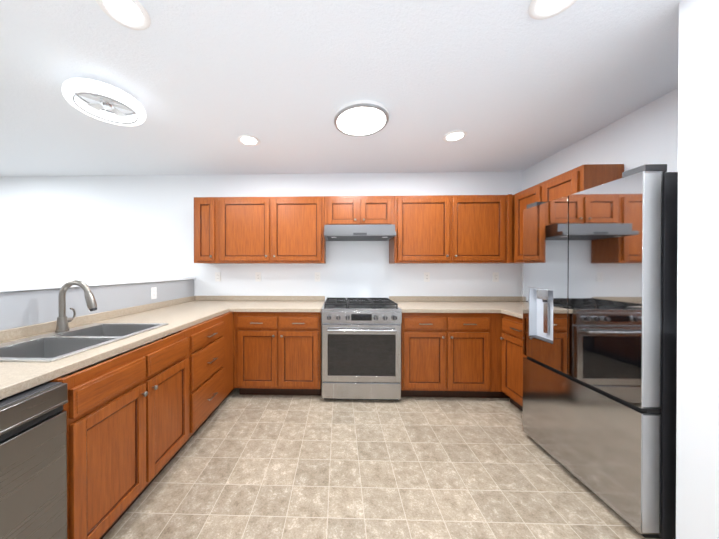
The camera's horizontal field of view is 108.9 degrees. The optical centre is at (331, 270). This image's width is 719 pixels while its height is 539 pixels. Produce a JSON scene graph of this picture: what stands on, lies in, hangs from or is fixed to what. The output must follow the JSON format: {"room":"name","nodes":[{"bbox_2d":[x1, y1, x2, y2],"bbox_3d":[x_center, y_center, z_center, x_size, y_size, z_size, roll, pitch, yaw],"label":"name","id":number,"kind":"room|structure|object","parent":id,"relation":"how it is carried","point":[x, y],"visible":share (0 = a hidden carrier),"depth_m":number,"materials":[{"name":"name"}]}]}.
{"room":"kitchen","nodes":[
{"label":"kitchen","id":0,"kind":"room"},
{"bbox_2d":[0,277,195,330],"bbox_3d":[-1.877,0.693,0.582,0.190,1.210,5.280,0,0,2],"label":"wall","id":1,"kind":"structure","parent":0,"point":[21,305],"depth_m":1.78,"materials":[{"name":"grey paint"}]},
{"bbox_2d":[151,287,156,298],"bbox_3d":[-1.745,0.220,2.507,0.007,0.114,0.070,0,0,2],"label":"electrical outlet","id":2,"kind":"object","parent":1,"relation":"attached to","point":[153,292],"visible":1,"depth_m":2.51,"materials":[{"name":"white plastic"}]},
{"bbox_2d":[0,171,521,300],"bbox_3d":[-1.828,0.041,3.279,8.700,2.490,0.120,0,0,2],"label":"wall","id":3,"kind":"structure","parent":0,"point":[55,229],"depth_m":3.21,"materials":[{"name":"white paint"}]},
{"bbox_2d":[194,197,226,263],"bbox_3d":[-1.425,-0.460,3.025,0.280,0.745,0.357,0,0,2],"label":"upper cabinet","id":4,"kind":"object","parent":3,"relation":"attached to","point":[205,230],"visible":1,"depth_m":2.88,"materials":[{"name":"brown wood"}]},
{"bbox_2d":[215,272,220,280],"bbox_3d":[-1.430,0.077,3.204,0.070,0.114,0.007,0,0,2],"label":"electrical outlet","id":5,"kind":"object","parent":3,"relation":"attached to","point":[217,276],"visible":1,"depth_m":3.20,"materials":[{"name":"white plastic"}]},
{"bbox_2d":[255,272,260,280],"bbox_3d":[-0.920,0.077,3.189,0.070,0.114,0.007,0,0,2],"label":"electrical outlet","id":6,"kind":"object","parent":3,"relation":"attached to","point":[257,276],"visible":1,"depth_m":3.19,"materials":[{"name":"white plastic"}]},
{"bbox_2d":[218,196,325,263],"bbox_3d":[-0.682,-0.460,3.004,1.204,0.745,0.357,0,0,2],"label":"upper cabinet","id":7,"kind":"object","parent":3,"relation":"attached to","point":[270,230],"visible":0.98,"depth_m":2.86,"materials":[{"name":"brown wood"}]},
{"bbox_2d":[315,272,319,281],"bbox_3d":[-0.180,0.077,3.169,0.070,0.114,0.007,0,0,2],"label":"electrical outlet","id":8,"kind":"object","parent":3,"relation":"attached to","point":[317,276],"visible":1,"depth_m":3.17,"materials":[{"name":"white plastic"}]},
{"bbox_2d":[325,196,393,224],"bbox_3d":[0.307,-0.662,2.976,0.773,0.340,0.357,0,0,2],"label":"upper cabinet","id":9,"kind":"object","parent":3,"relation":"attached to","point":[359,210],"visible":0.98,"depth_m":2.83,"materials":[{"name":"brown wood"}]},
{"bbox_2d":[324,224,395,240],"bbox_3d":[0.298,-0.426,2.906,0.750,0.131,0.500,0,0,2],"label":"range hood","id":10,"kind":"object","parent":9,"relation":"attached to","point":[384,232],"visible":1,"depth_m":2.72,"materials":[{"name":"silver metal"}]},
{"bbox_2d":[424,272,429,281],"bbox_3d":[1.159,0.077,3.132,0.070,0.114,0.007,0,0,2],"label":"electrical outlet","id":11,"kind":"object","parent":3,"relation":"attached to","point":[426,276],"visible":1,"depth_m":3.13,"materials":[{"name":"white plastic"}]},
{"bbox_2d":[389,194,512,263],"bbox_3d":[1.329,-0.460,2.964,1.269,0.746,0.328,0,0,2],"label":"upper cabinet","id":12,"kind":"object","parent":3,"relation":"attached to","point":[454,229],"depth_m":2.81,"materials":[{"name":"brown wood"}]},
{"bbox_2d":[493,272,498,281],"bbox_3d":[1.989,0.077,3.109,0.070,0.114,0.007,0,0,2],"label":"electrical outlet","id":13,"kind":"object","parent":3,"relation":"attached to","point":[495,276],"visible":1,"depth_m":3.11,"materials":[{"name":"white plastic"}]},
{"bbox_2d":[513,195,513,262],"bbox_3d":[2.106,-0.460,2.942,0.373,0.746,0.328,0,0,2],"label":"upper cabinet","id":14,"kind":"object","parent":3,"relation":"attached to","point":[513,195],"depth_m":2.80,"materials":[{"name":"brown wood"}]},
{"bbox_2d":[0,0,681,176],"bbox_3d":[-1.901,-1.222,0.614,8.700,0.060,5.600,0,0,2],"label":"ceiling","id":15,"kind":"structure","parent":0,"point":[510,85],"depth_m":1.60,"materials":[{"name":"white paint"}]},
{"bbox_2d":[62,78,145,125],"bbox_3d":[-1.506,-1.135,1.714,0.420,0.123,0.420,0,0,2],"label":"ceiling fan light","id":16,"kind":"object","parent":15,"relation":"attached to","point":[108,96],"visible":1,"depth_m":1.68,"materials":[{"name":"white plastic"}]},
{"bbox_2d":[95,0,150,29],"bbox_3d":[-0.948,-1.190,1.165,0.202,0.014,0.202,0,0,2],"label":"recessed light","id":17,"kind":"object","parent":15,"relation":"in","point":[132,14],"visible":1,"depth_m":1.18,"materials":[{"name":"white plastic"}]},
{"bbox_2d":[237,134,259,145],"bbox_3d":[-0.763,-1.195,2.348,0.202,0.014,0.202,0,0,2],"label":"recessed light","id":18,"kind":"object","parent":15,"relation":"in","point":[248,140],"visible":0.98,"depth_m":2.34,"materials":[{"name":"white plastic"}]},
{"bbox_2d":[334,100,388,135],"bbox_3d":[0.228,-1.178,2.006,0.430,0.040,0.430,0,0,2],"label":"ceiling light","id":19,"kind":"object","parent":15,"relation":"in","point":[362,118],"visible":1,"depth_m":1.95,"materials":[{"name":"white plastic"}]},
{"bbox_2d":[443,130,467,141],"bbox_3d":[1.093,-1.195,2.275,0.202,0.014,0.202,0,0,2],"label":"recessed light","id":20,"kind":"object","parent":15,"relation":"in","point":[455,135],"visible":1,"depth_m":2.26,"materials":[{"name":"white plastic"}]},
{"bbox_2d":[528,0,576,19],"bbox_3d":[0.980,-1.190,1.112,0.202,0.014,0.202,0,0,2],"label":"recessed light","id":21,"kind":"object","parent":15,"relation":"in","point":[541,9],"visible":1,"depth_m":1.16,"materials":[{"name":"white plastic"}]},
{"bbox_2d":[103,388,660,538],"bbox_3d":[-1.901,1.328,0.625,8.700,0.060,5.600,0,0,2],"label":"floor","id":22,"kind":"structure","parent":0,"point":[240,466],"depth_m":1.59,"materials":[{"name":"tile"}]},
{"bbox_2d":[0,382,67,538],"bbox_3d":[-1.325,0.864,0.692,0.608,0.868,0.608,0,0,2],"label":"dishwasher","id":23,"kind":"object","parent":22,"relation":"on","point":[33,462],"visible":0.98,"depth_m":0.88,"materials":[{"name":"grey metal"}]},
{"bbox_2d":[48,330,188,538],"bbox_3d":[-1.379,0.857,1.411,0.797,0.875,0.817,0,0,2],"label":"base cabinet","id":24,"kind":"object","parent":22,"relation":"on","point":[127,425],"visible":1,"depth_m":1.24,"materials":[{"name":"brown wood"}]},
{"bbox_2d":[178,316,225,451],"bbox_3d":[-1.373,0.854,2.087,0.771,0.876,0.535,0,0,2],"label":"base cabinet","id":25,"kind":"object","parent":22,"relation":"on","point":[211,365],"depth_m":2.02,"materials":[{"name":"brown wood"}]},
{"bbox_2d":[220,312,234,397],"bbox_3d":[-1.362,0.852,2.476,0.771,0.876,0.244,0,0,2],"label":"base cabinet","id":26,"kind":"object","parent":22,"relation":"on","point":[230,315],"depth_m":2.49,"materials":[{"name":"brown wood"}]},
{"bbox_2d":[0,296,235,399],"bbox_3d":[-1.419,0.369,1.357,0.720,0.098,3.698,0,0,2],"label":"countertop","id":27,"kind":"structure","parent":26,"relation":"on","point":[178,314],"depth_m":1.54,"materials":[{"name":"beige laminate"}]},
{"bbox_2d":[55,280,96,332],"bbox_3d":[-1.557,0.214,1.583,0.245,0.313,0.106,0,0,2],"label":"faucet","id":28,"kind":"object","parent":27,"relation":"on","point":[63,320],"visible":1,"depth_m":1.55,"materials":[{"name":"silver metal"}]},
{"bbox_2d":[0,323,167,377],"bbox_3d":[-1.423,0.471,1.439,0.530,0.199,0.730,0,0,2],"label":"sink","id":29,"kind":"object","parent":27,"relation":"in","point":[51,347],"visible":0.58,"depth_m":1.42,"materials":[{"name":"silver metal"}]},
{"bbox_2d":[234,311,321,395],"bbox_3d":[-0.547,0.851,2.855,0.882,0.875,0.660,0,0,2],"label":"base cabinet","id":30,"kind":"object","parent":22,"relation":"on","point":[277,353],"visible":0.94,"depth_m":2.56,"materials":[{"name":"brown wood"}]},
{"bbox_2d":[232,296,324,311],"bbox_3d":[-0.557,0.362,2.862,0.919,0.098,0.642,0,0,2],"label":"countertop","id":31,"kind":"structure","parent":30,"relation":"on","point":[242,303],"depth_m":2.91,"materials":[{"name":"beige laminate"}]},
{"bbox_2d":[321,298,401,399],"bbox_3d":[0.295,0.808,2.796,0.784,0.960,0.725,0,0,2],"label":"range","id":32,"kind":"object","parent":22,"relation":"on","point":[361,348],"visible":1,"depth_m":2.50,"materials":[{"name":"silver metal"}]},
{"bbox_2d":[401,313,492,397],"bbox_3d":[1.135,0.851,2.823,0.873,0.876,0.631,0,0,2],"label":"base cabinet","id":33,"kind":"object","parent":22,"relation":"on","point":[451,354],"depth_m":2.52,"materials":[{"name":"brown wood"}]},
{"bbox_2d":[389,296,522,318],"bbox_3d":[1.483,0.363,2.573,1.599,0.098,1.108,0,0,2],"label":"countertop","id":34,"kind":"structure","parent":33,"relation":"on","point":[510,305],"depth_m":2.83,"materials":[{"name":"beige laminate"}]},
{"bbox_2d":[493,313,509,397],"bbox_3d":[1.930,0.851,2.812,0.718,0.876,0.608,0,0,2],"label":"base cabinet","id":35,"kind":"object","parent":22,"relation":"on","point":[497,317],"depth_m":2.52,"materials":[{"name":"brown wood"}]},
{"bbox_2d":[500,314,526,411],"bbox_3d":[1.943,0.853,2.258,0.660,0.875,0.500,0,0,2],"label":"base cabinet","id":36,"kind":"object","parent":22,"relation":"on","point":[511,338],"visible":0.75,"depth_m":2.35,"materials":[{"name":"brown wood"}]},
{"bbox_2d":[523,164,677,538],"bbox_3d":[1.857,0.394,1.593,0.760,1.800,0.785,0,0,2],"label":"refrigerator","id":37,"kind":"object","parent":22,"relation":"on","point":[599,338],"visible":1,"depth_m":1.35,"materials":[{"name":"grey metal"}]},
{"bbox_2d":[521,88,677,296],"bbox_3d":[2.332,0.046,2.114,0.120,2.490,1.980,0,0,2],"label":"wall","id":38,"kind":"structure","parent":0,"point":[646,134],"depth_m":1.95,"materials":[{"name":"white paint"}]},
{"bbox_2d":[514,164,623,262],"bbox_3d":[2.099,-0.457,2.383,0.357,0.745,0.787,0,0,2],"label":"upper cabinet","id":39,"kind":"object","parent":38,"relation":"attached to","point":[579,178],"visible":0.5,"depth_m":2.19,"materials":[{"name":"brown wood"}]},
{"bbox_2d":[676,0,718,538],"bbox_3d":[1.908,0.059,-0.576,0.820,2.490,3.420,0,0,2],"label":"wall","id":40,"kind":"structure","parent":0,"point":[697,465],"depth_m":1.08,"materials":[{"name":"white paint"}]}
]}

